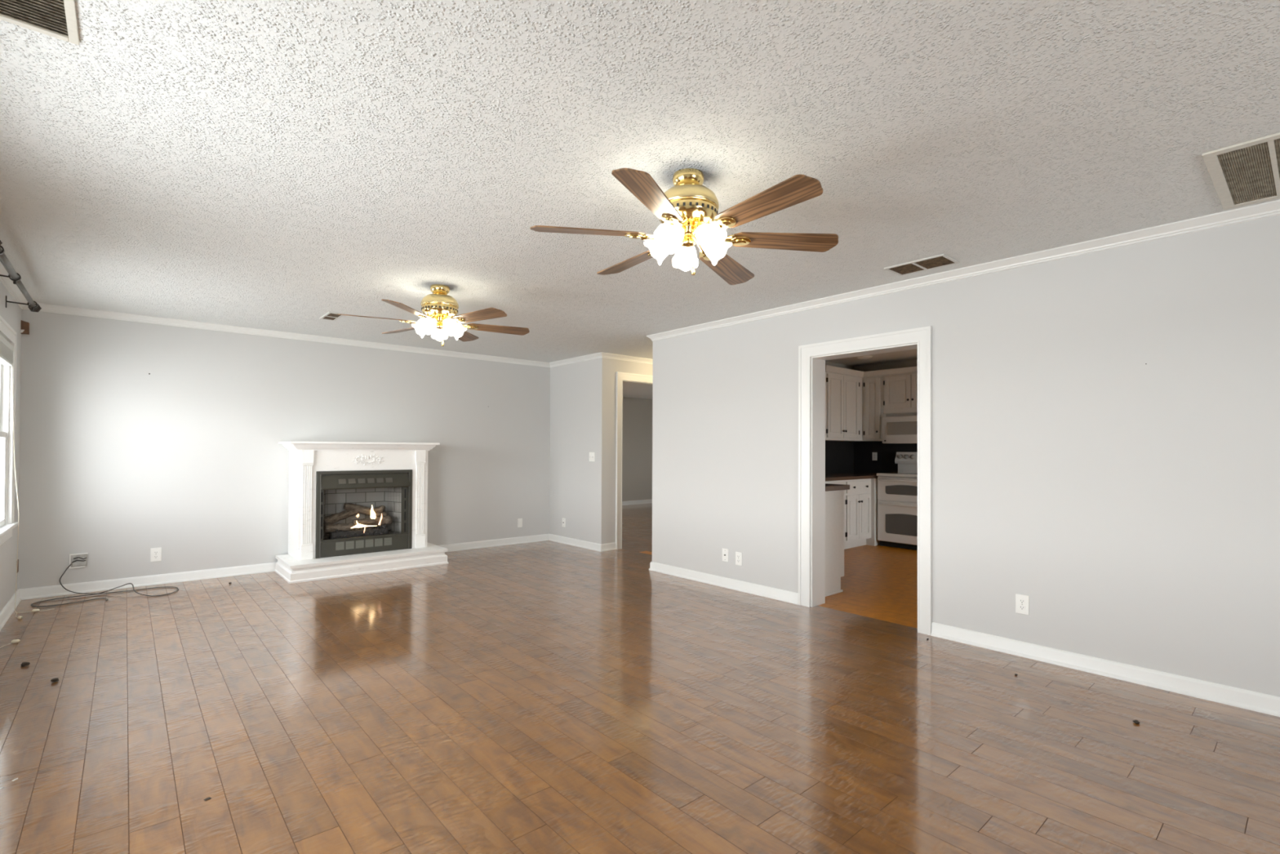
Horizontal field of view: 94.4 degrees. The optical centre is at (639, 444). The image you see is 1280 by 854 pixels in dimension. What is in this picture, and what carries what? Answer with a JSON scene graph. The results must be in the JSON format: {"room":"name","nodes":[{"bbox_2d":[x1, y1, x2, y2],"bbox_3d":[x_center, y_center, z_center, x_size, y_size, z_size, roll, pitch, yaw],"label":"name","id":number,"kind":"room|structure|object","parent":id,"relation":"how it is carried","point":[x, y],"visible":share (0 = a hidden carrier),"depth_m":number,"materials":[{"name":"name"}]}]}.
{"room":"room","nodes":[
{"label":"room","id":0,"kind":"room"},
{"bbox_2d":[0,280,22,612],"bbox_3d":[-2.005,0.029,1.202,0.148,2.440,9.845,1,-1,-41],"label":"wall","id":1,"kind":"structure","parent":0,"point":[11,314],"depth_m":4.60,"materials":[{"name":"grey paint"}]},
{"bbox_2d":[0,315,17,545],"bbox_3d":[-4.225,-0.079,3.795,0.193,1.536,1.730,1,-1,-41],"label":"window","id":2,"kind":"structure","parent":1,"relation":"in","point":[7,523],"depth_m":4.36,"materials":[{"name":"white paint"}]},
{"bbox_2d":[0,334,13,365],"bbox_3d":[-4.186,-0.654,3.832,0.050,0.148,1.420,1,-1,-41],"label":"window blind","id":3,"kind":"object","parent":2,"relation":"attached to","point":[6,349],"visible":1,"depth_m":4.14,"materials":[{"name":"grey"}]},
{"bbox_2d":[11,365,53,619],"bbox_3d":[-4.586,0.318,4.425,0.199,1.899,0.274,0,-1,-4],"label":"blind cord","id":4,"kind":"object","parent":2,"relation":"hanging from","point":[33,610],"visible":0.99,"depth_m":4.42,"materials":[{"name":"beige plastic"}]},
{"bbox_2d":[16,559,18,572],"bbox_3d":[-5.038,0.985,4.798,0.006,0.100,0.070,1,-1,-41],"label":"cable plate","id":5,"kind":"object","parent":1,"relation":"attached to","point":[17,562],"visible":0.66,"depth_m":4.78,"materials":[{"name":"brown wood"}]},
{"bbox_2d":[0,240,41,312],"bbox_3d":[-3.921,-1.018,3.667,0.170,0.085,1.902,1,-1,-41],"label":"curtain rod","id":6,"kind":"object","parent":1,"relation":"attached to","point":[33,307],"visible":1,"depth_m":3.62,"materials":[{"name":"grey metal"}]},
{"bbox_2d":[0,562,275,631],"bbox_3d":[-1.250,1.214,1.818,1.822,0.088,9.595,1,-1,-41],"label":"baseboard","id":7,"kind":"structure","parent":1,"relation":"attached to","point":[145,580],"depth_m":5.27,"materials":[{"name":"white paint"}]},
{"bbox_2d":[17,309,550,589],"bbox_3d":[-3.154,0.076,6.624,5.227,2.440,0.150,1,-1,-41],"label":"wall","id":8,"kind":"structure","parent":0,"point":[119,461],"depth_m":5.73,"materials":[{"name":"grey paint"}]},
{"bbox_2d":[20,320,29,334],"bbox_3d":[-5.047,-0.960,4.856,0.060,0.113,0.047,1,-1,-41],"label":"wooden bracket","id":9,"kind":"object","parent":8,"relation":"attached to","point":[24,328],"visible":0.61,"depth_m":4.84,"materials":[{"name":"brown wood"}]},
{"bbox_2d":[69,552,88,568],"bbox_3d":[-4.799,0.995,5.067,0.116,0.122,0.035,1,-1,-41],"label":"junction box","id":10,"kind":"object","parent":8,"relation":"attached to","point":[77,560],"visible":1,"depth_m":5.07,"materials":[{"name":"plastic"}]},
{"bbox_2d":[150,546,161,561],"bbox_3d":[-4.420,1.007,5.414,0.078,0.124,0.009,1,-1,-41],"label":"wall outlet","id":11,"kind":"object","parent":8,"relation":"attached to","point":[155,553],"visible":1,"depth_m":5.41,"materials":[{"name":"white plastic"}]},
{"bbox_2d":[0,261,653,367],"bbox_3d":[1.149,-1.122,3.915,8.152,0.060,9.595,1,-1,-41],"label":"trim","id":12,"kind":"structure","parent":8,"relation":"attached to","point":[13,289],"depth_m":6.02,"materials":[{"name":"white paint"}]},
{"bbox_2d":[517,518,522,527],"bbox_3d":[-1.593,1.042,7.868,0.072,0.116,0.009,1,-1,-41],"label":"wall plate","id":13,"kind":"object","parent":8,"relation":"attached to","point":[519,520],"visible":1,"depth_m":7.87,"materials":[{"name":"white plastic"}]},
{"bbox_2d":[438,533,616,551],"bbox_3d":[-1.443,1.265,7.205,2.012,0.088,1.205,1,-1,-41],"label":"baseboard","id":14,"kind":"structure","parent":8,"relation":"attached to","point":[521,540],"depth_m":7.59,"materials":[{"name":"white paint"}]},
{"bbox_2d":[549,357,611,544],"bbox_3d":[-0.801,0.097,7.786,0.150,2.440,1.181,1,-1,-41],"label":"wall","id":15,"kind":"structure","parent":0,"point":[580,488],"depth_m":7.61,"materials":[{"name":"grey paint"}]},
{"bbox_2d":[562,518,565,527],"bbox_3d":[-1.020,1.042,7.896,0.018,0.116,0.072,1,-1,-41],"label":"cable plate","id":16,"kind":"object","parent":15,"relation":"attached to","point":[563,519],"visible":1,"depth_m":7.88,"materials":[{"name":"white plastic"}]},
{"bbox_2d":[589,452,595,461],"bbox_3d":[-0.606,0.156,7.432,0.018,0.116,0.118,1,-1,-41],"label":"light switch","id":17,"kind":"object","parent":15,"relation":"attached to","point":[592,455],"visible":1,"depth_m":7.43,"materials":[{"name":"white plastic"}]},
{"bbox_2d":[610,359,653,542],"bbox_3d":[1.665,0.121,9.235,5.475,2.440,0.136,1,-1,-41],"label":"wall","id":18,"kind":"structure","parent":0,"point":[620,366],"depth_m":7.42,"materials":[{"name":"grey paint"}]},
{"bbox_2d":[615,371,653,549],"bbox_3d":[0.038,0.207,7.806,0.998,2.226,0.162,1,-1,-41],"label":"door frame","id":19,"kind":"structure","parent":18,"relation":"in","point":[621,377],"depth_m":7.46,"materials":[{"name":"white paint"}]},
{"bbox_2d":[622,396,652,501],"bbox_3d":[-1.313,0.141,12.665,5.475,2.440,0.150,1,-1,-41],"label":"wall","id":20,"kind":"structure","parent":0,"point":[637,448],"depth_m":13.65,"materials":[{"name":"grey paint"}]},
{"bbox_2d":[622,499,652,505],"bbox_3d":[-1.318,1.316,12.539,5.325,0.088,0.024,1,-1,-41],"label":"baseboard","id":21,"kind":"structure","parent":20,"relation":"attached to","point":[642,501],"depth_m":13.61,"materials":[{"name":"white paint"}]},
{"bbox_2d":[0,0,1279,399],"bbox_3d":[0.941,-1.183,5.989,10.850,0.100,13.200,1,-1,-41],"label":"ceiling","id":22,"kind":"structure","parent":0,"point":[274,165],"depth_m":2.28,"materials":[{"name":"white paint"}]},
{"bbox_2d":[0,0,79,44],"bbox_3d":[-1.549,-1.182,1.393,0.309,0.011,0.669,1,-1,-41],"label":"ceiling vent","id":23,"kind":"object","parent":22,"relation":"in","point":[57,19],"visible":1,"depth_m":1.63,"materials":[{"name":"white metal"}]},
{"bbox_2d":[319,311,344,320],"bbox_3d":[-2.767,-1.150,5.325,0.128,0.010,0.336,1,-1,-41],"label":"ceiling vent","id":24,"kind":"object","parent":22,"relation":"in","point":[332,316],"visible":0.93,"depth_m":5.32,"materials":[{"name":"metal"}]},
{"bbox_2d":[336,284,529,346],"bbox_3d":[-1.476,-0.938,4.355,1.218,0.442,1.374,0,-1,5],"label":"ceiling fan","id":25,"kind":"object","parent":22,"relation":"hanging from","point":[439,318],"visible":1,"depth_m":4.27,"materials":[{"name":"brown wood"}]},
{"bbox_2d":[529,168,838,284],"bbox_3d":[0.213,-0.948,2.568,1.216,0.442,1.367,0,-1,24],"label":"ceiling fan","id":26,"kind":"object","parent":22,"relation":"hanging from","point":[686,212],"visible":1,"depth_m":2.48,"materials":[{"name":"brown wood"}]},
{"bbox_2d":[884,253,959,275],"bbox_3d":[1.799,-1.145,3.794,0.236,0.010,0.376,1,-1,-41],"label":"ceiling vent","id":27,"kind":"object","parent":22,"relation":"in","point":[942,260],"visible":1,"depth_m":3.78,"materials":[{"name":"metal"}]},
{"bbox_2d":[1201,132,1279,209],"bbox_3d":[2.710,-1.154,2.447,0.810,0.010,0.492,1,-1,-41],"label":"ceiling vent","id":28,"kind":"object","parent":22,"relation":"in","point":[1246,173],"visible":1,"depth_m":2.50,"materials":[{"name":"white metal"}]},
{"bbox_2d":[0,502,1279,853],"bbox_3d":[0.949,1.356,5.924,11.021,0.100,15.606,1,-1,-41],"label":"floor","id":29,"kind":"structure","parent":0,"point":[546,696],"depth_m":2.66,"materials":[{"name":"brown wood"}]},
{"bbox_2d":[0,639,20,647],"bbox_3d":[-3.969,0.967,3.680,0.037,0.605,0.216,0,-1,-1],"label":"blind cord","id":30,"kind":"object","parent":29,"relation":"on","point":[15,641],"visible":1,"depth_m":3.76,"materials":[{"name":"beige plastic"}]},
{"bbox_2d":[20,662,30,666],"bbox_3d":[-3.505,1.253,3.380,0.040,0.020,0.034,1,-1,-41],"label":"debris","id":31,"kind":"object","parent":29,"relation":"on","point":[24,664],"visible":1,"depth_m":3.37,"materials":[{"name":"black"}]},
{"bbox_2d":[50,677,58,681],"bbox_3d":[-3.110,1.254,3.151,0.032,0.018,0.032,1,-1,-41],"label":"debris","id":32,"kind":"object","parent":29,"relation":"on","point":[55,679],"visible":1,"depth_m":3.14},
{"bbox_2d":[31,563,178,606],"bbox_3d":[-4.438,1.142,4.965,0.910,0.263,0.440,0,-1,-24],"label":"cable","id":33,"kind":"object","parent":29,"relation":"on","point":[71,563],"visible":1,"depth_m":4.97,"materials":[{"name":"black plastic"}]},
{"bbox_2d":[274,440,448,583],"bbox_3d":[-2.899,0.635,6.246,1.513,1.316,0.749,1,-1,-41],"label":"fireplace","id":34,"kind":"object","parent":29,"relation":"on","point":[313,496],"depth_m":6.09,"materials":[{"name":"white paint"}]},
{"bbox_2d":[335,542,344,550],"bbox_3d":[-3.034,1.028,5.995,0.078,0.080,0.006,1,-1,-41],"label":"vent","id":35,"kind":"object","parent":34,"relation":"attached to","point":[339,545],"depth_m":6.00,"materials":[{"name":"grey metal"}]},
{"bbox_2d":[323,509,359,524],"bbox_3d":[-3.127,0.750,6.244,0.099,0.178,0.408,0,-1,35],"label":"log","id":36,"kind":"object","parent":34,"relation":"in","point":[335,517],"visible":0.9,"depth_m":6.18,"materials":[{"name":"brown wood"}]},
{"bbox_2d":[346,540,354,549],"bbox_3d":[-2.963,1.029,6.056,0.078,0.080,0.006,1,-1,-41],"label":"vent","id":37,"kind":"object","parent":34,"relation":"attached to","point":[349,544],"depth_m":6.06,"materials":[{"name":"grey metal"}]},
{"bbox_2d":[329,524,388,538],"bbox_3d":[-2.939,0.924,6.223,0.561,0.138,0.101,1,-1,-41],"label":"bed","id":38,"kind":"object","parent":34,"relation":"in","point":[357,532],"visible":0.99,"depth_m":6.21,"materials":[{"name":"brown wood"}]},
{"bbox_2d":[324,522,353,532],"bbox_3d":[-3.107,0.860,6.114,0.273,0.092,0.096,1,-1,-37],"label":"log","id":39,"kind":"object","parent":38,"relation":"on","point":[344,526],"visible":0.97,"depth_m":6.09,"materials":[{"name":"brown wood"}]},
{"bbox_2d":[351,524,374,528],"bbox_3d":[-2.896,0.850,6.221,0.261,0.044,0.026,1,-1,-41],"label":"flame","id":40,"kind":"object","parent":38,"relation":"on","point":[358,526],"visible":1,"depth_m":6.19,"materials":[{"name":"white"}]},
{"bbox_2d":[351,518,375,524],"bbox_3d":[-2.921,0.815,6.274,0.067,0.071,0.238,0,-1,41],"label":"log","id":41,"kind":"object","parent":38,"relation":"on","point":[363,521],"visible":0.99,"depth_m":6.25,"materials":[{"name":"brown wood"}]},
{"bbox_2d":[278,440,439,444],"bbox_3d":[-2.958,-0.010,6.320,1.460,0.024,0.562,1,-1,-41],"label":"mantel shelf","id":42,"kind":"object","parent":34,"relation":"attached to","point":[290,442],"depth_m":5.99,"materials":[{"name":"white paint"}]},
{"bbox_2d":[355,539,364,548],"bbox_3d":[-2.892,1.030,6.118,0.078,0.080,0.006,1,-1,-41],"label":"vent","id":43,"kind":"object","parent":34,"relation":"attached to","point":[359,543],"depth_m":6.12,"materials":[{"name":"grey metal"}]},
{"bbox_2d":[320,472,409,489],"bbox_3d":[-2.840,0.381,6.164,0.864,0.147,0.084,1,-1,-41],"label":"hood","id":44,"kind":"object","parent":34,"relation":"attached to","point":[330,481],"depth_m":6.13,"materials":[{"name":"grey metal"}]},
{"bbox_2d":[365,538,373,547],"bbox_3d":[-2.821,1.031,6.180,0.078,0.080,0.006,1,-1,-41],"label":"vent","id":45,"kind":"object","parent":34,"relation":"attached to","point":[369,542],"depth_m":6.18,"materials":[{"name":"grey metal"}]},
{"bbox_2d":[374,537,382,546],"bbox_3d":[-2.750,1.032,6.241,0.078,0.080,0.006,1,-1,-41],"label":"vent","id":46,"kind":"object","parent":34,"relation":"attached to","point":[378,541],"depth_m":6.24,"materials":[{"name":"grey metal"}]},
{"bbox_2d":[371,515,392,525],"bbox_3d":[-2.803,0.834,6.442,0.209,0.127,0.111,0,-1,-18],"label":"log","id":47,"kind":"object","parent":34,"relation":"on","point":[385,520],"visible":0.82,"depth_m":6.41,"materials":[{"name":"brown wood"}]},
{"bbox_2d":[342,502,386,516],"bbox_3d":[-2.965,0.713,6.405,0.433,0.182,0.089,1,-1,-34],"label":"log","id":48,"kind":"object","parent":47,"relation":"on","point":[362,509],"visible":0.84,"depth_m":6.35,"materials":[{"name":"brown wood"}]},
{"bbox_2d":[373,505,385,513],"bbox_3d":[-2.854,0.715,6.452,0.152,0.105,0.077,0,-1,-24],"label":"log","id":49,"kind":"object","parent":48,"relation":"on","point":[380,508],"visible":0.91,"depth_m":6.43,"materials":[{"name":"brown wood"}]},
{"bbox_2d":[370,504,376,519],"bbox_3d":[-2.870,0.731,6.377,0.060,0.162,0.036,1,-1,-41],"label":"flame","id":50,"kind":"object","parent":47,"relation":"on","point":[372,513],"visible":1,"depth_m":6.36,"materials":[{"name":"white"}]},
{"bbox_2d":[384,537,391,545],"bbox_3d":[-2.679,1.033,6.303,0.078,0.080,0.006,1,-1,-41],"label":"vent","id":51,"kind":"object","parent":34,"relation":"attached to","point":[388,540],"depth_m":6.30,"materials":[{"name":"grey metal"}]},
{"bbox_2d":[825,489,844,596],"bbox_3d":[1.292,0.854,5.504,0.550,0.900,1.054,1,-1,-41],"label":"base cabinet","id":52,"kind":"object","parent":29,"relation":"on","point":[834,500],"visible":0.28,"depth_m":5.18,"materials":[{"name":"white paint"}]},
{"bbox_2d":[825,483,849,491],"bbox_3d":[1.301,0.381,5.514,0.567,0.042,1.095,1,-1,-41],"label":"countertop","id":53,"kind":"structure","parent":52,"relation":"on","point":[828,486],"depth_m":5.18,"materials":[{"name":"brown laminate"}]},
{"bbox_2d":[825,480,846,542],"bbox_3d":[2.111,0.882,7.373,0.673,0.884,0.662,1,-1,-41],"label":"base cabinet","id":54,"kind":"object","parent":29,"relation":"on","point":[839,482],"visible":0.12,"depth_m":7.34,"materials":[{"name":"white paint"}]},
{"bbox_2d":[825,472,878,480],"bbox_3d":[2.581,0.426,7.793,2.023,0.040,0.638,1,-1,-41],"label":"countertop","id":55,"kind":"structure","parent":54,"relation":"on","point":[849,476],"depth_m":7.67,"materials":[{"name":"brown laminate"}]},
{"bbox_2d":[844,478,871,549],"bbox_3d":[2.614,0.889,7.810,0.655,0.884,0.662,1,-1,-41],"label":"base cabinet","id":56,"kind":"object","parent":29,"relation":"on","point":[858,506],"visible":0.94,"depth_m":7.57,"materials":[{"name":"white paint"}]},
{"bbox_2d":[866,478,879,546],"bbox_3d":[3.106,0.895,8.239,0.646,0.884,0.658,1,-1,-41],"label":"base cabinet","id":57,"kind":"object","parent":29,"relation":"on","point":[873,541],"visible":0.23,"depth_m":7.80,"materials":[{"name":"white paint"}]},
{"bbox_2d":[876,452,917,550],"bbox_3d":[3.559,0.717,7.672,0.652,1.235,0.775,1,-1,-41],"label":"range","id":58,"kind":"object","parent":29,"relation":"on","point":[897,492],"visible":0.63,"depth_m":7.60,"materials":[{"name":"white metal"}]},
{"bbox_2d":[876,471,917,477],"bbox_3d":[3.574,0.398,7.683,0.582,0.037,0.770,1,-1,-41],"label":"cooktop","id":59,"kind":"object","parent":58,"relation":"in","point":[899,474],"depth_m":7.63,"materials":[{"name":"white metal"}]},
{"bbox_2d":[825,360,853,474],"bbox_3d":[1.745,0.080,7.534,3.885,2.490,0.063,1,-1,-41],"label":"wall","id":60,"kind":"structure","parent":0,"point":[839,455],"depth_m":8.45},
{"bbox_2d":[825,371,862,440],"bbox_3d":[2.666,-0.499,8.069,0.955,0.897,0.353,1,-1,-41],"label":"upper cabinet","id":61,"kind":"object","parent":60,"relation":"attached to","point":[843,393],"visible":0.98,"depth_m":7.92,"materials":[{"name":"white paint"}]},
{"bbox_2d":[825,364,917,377],"bbox_3d":[3.160,-0.977,7.465,1.009,0.075,1.920,1,-1,-41],"label":"trim","id":62,"kind":"structure","parent":61,"relation":"attached to","point":[832,369],"depth_m":7.93,"materials":[{"name":"white paint"}]},
{"bbox_2d":[825,348,917,366],"bbox_3d":[3.093,-1.224,5.989,4.000,0.100,4.177,1,-1,-41],"label":"ceiling","id":63,"kind":"structure","parent":0,"point":[911,354],"depth_m":8.01,"materials":[{"name":"white paint"}]},
{"bbox_2d":[856,354,873,359],"bbox_3d":[2.922,-1.135,7.709,0.220,0.046,0.220,1,-1,-41],"label":"ceiling light","id":64,"kind":"object","parent":63,"relation":"attached to","point":[864,357],"visible":0.85,"depth_m":7.65,"materials":[{"name":"white glass"}]},
{"bbox_2d":[853,359,917,473],"bbox_3d":[4.492,0.089,7.237,0.126,2.490,4.000,1,-1,-41],"label":"wall","id":65,"kind":"structure","parent":0,"point":[886,452],"depth_m":8.40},
{"bbox_2d":[845,375,883,441],"bbox_3d":[3.205,-0.494,8.370,0.353,0.897,0.604,1,-1,-41],"label":"upper cabinet","id":66,"kind":"object","parent":65,"relation":"attached to","point":[873,387],"visible":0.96,"depth_m":8.15,"materials":[{"name":"white paint"}]},
{"bbox_2d":[871,452,876,460],"bbox_3d":[3.346,0.171,8.453,0.009,0.116,0.072,1,-1,-41],"label":"wall outlet","id":67,"kind":"object","parent":65,"relation":"attached to","point":[873,454],"visible":1,"depth_m":8.45,"materials":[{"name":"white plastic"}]},
{"bbox_2d":[883,372,917,413],"bbox_3d":[3.658,-0.682,7.851,0.353,0.527,0.773,1,-1,-41],"label":"upper cabinet","id":68,"kind":"object","parent":65,"relation":"attached to","point":[900,390],"visible":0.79,"depth_m":7.87,"materials":[{"name":"white paint"}]},
{"bbox_2d":[882,412,917,444],"bbox_3d":[3.645,-0.214,7.828,0.393,0.404,0.770,1,-1,-41],"label":"microwave","id":69,"kind":"object","parent":68,"relation":"attached to","point":[897,428],"visible":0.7,"depth_m":7.80,"materials":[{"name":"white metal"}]},
{"bbox_2d":[652,214,1279,697],"bbox_3d":[2.579,0.045,3.482,0.170,2.490,7.277,1,-1,-41],"label":"wall","id":70,"kind":"structure","parent":0,"point":[1134,504],"depth_m":3.44,"materials":[{"name":"grey paint"}]},
{"bbox_2d":[648,561,798,604],"bbox_3d":[1.959,1.273,6.588,3.379,0.088,1.811,1,-1,-41],"label":"baseboard","id":71,"kind":"structure","parent":70,"relation":"attached to","point":[783,595],"depth_m":5.36,"materials":[{"name":"white paint"}]},
{"bbox_2d":[722,547,728,561],"bbox_3d":[0.774,1.009,5.403,0.018,0.116,0.072,1,-1,-41],"label":"cable plate","id":72,"kind":"object","parent":70,"relation":"attached to","point":[725,551],"visible":1,"depth_m":5.40,"materials":[{"name":"white plastic"}]},
{"bbox_2d":[735,551,742,565],"bbox_3d":[0.880,1.020,5.287,0.009,0.116,0.072,1,-1,-41],"label":"wall outlet","id":73,"kind":"object","parent":70,"relation":"attached to","point":[738,555],"visible":1,"depth_m":5.28,"materials":[{"name":"white plastic"}]},
{"bbox_2d":[798,325,932,635],"bbox_3d":[1.705,0.247,4.479,0.211,2.096,1.043,1,-1,-41],"label":"door frame","id":74,"kind":"structure","parent":70,"relation":"in","point":[812,357],"depth_m":4.73,"materials":[{"name":"white paint"}]},
{"bbox_2d":[646,199,1279,341],"bbox_3d":[3.721,-1.105,4.577,3.401,0.060,7.223,1,-1,-41],"label":"trim","id":75,"kind":"structure","parent":70,"relation":"attached to","point":[1272,208],"depth_m":3.62,"materials":[{"name":"white paint"}]},
{"bbox_2d":[1015,593,1029,614],"bbox_3d":[2.332,0.976,3.616,0.009,0.116,0.072,1,-1,-41],"label":"wall outlet","id":76,"kind":"object","parent":70,"relation":"attached to","point":[1022,602],"visible":1,"depth_m":3.61,"materials":[{"name":"white plastic"}]},
{"bbox_2d":[1018,604,1025,609],"bbox_3d":[2.330,0.996,3.614,0.003,0.027,0.034,1,-1,-41],"label":"receptacle","id":77,"kind":"object","parent":76,"relation":"attached to","point":[1020,606],"depth_m":3.61,"materials":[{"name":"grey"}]},
{"bbox_2d":[1018,598,1025,604],"bbox_3d":[2.330,0.957,3.615,0.003,0.027,0.034,1,-1,-41],"label":"receptacle","id":78,"kind":"object","parent":76,"relation":"attached to","point":[1021,601],"depth_m":3.61,"materials":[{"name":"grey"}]},
{"bbox_2d":[930,622,1279,716],"bbox_3d":[3.397,1.239,2.374,0.024,0.088,4.342,1,-1,-41],"label":"baseboard","id":79,"kind":"structure","parent":70,"relation":"attached to","point":[1252,700],"depth_m":3.25,"materials":[{"name":"white paint"}]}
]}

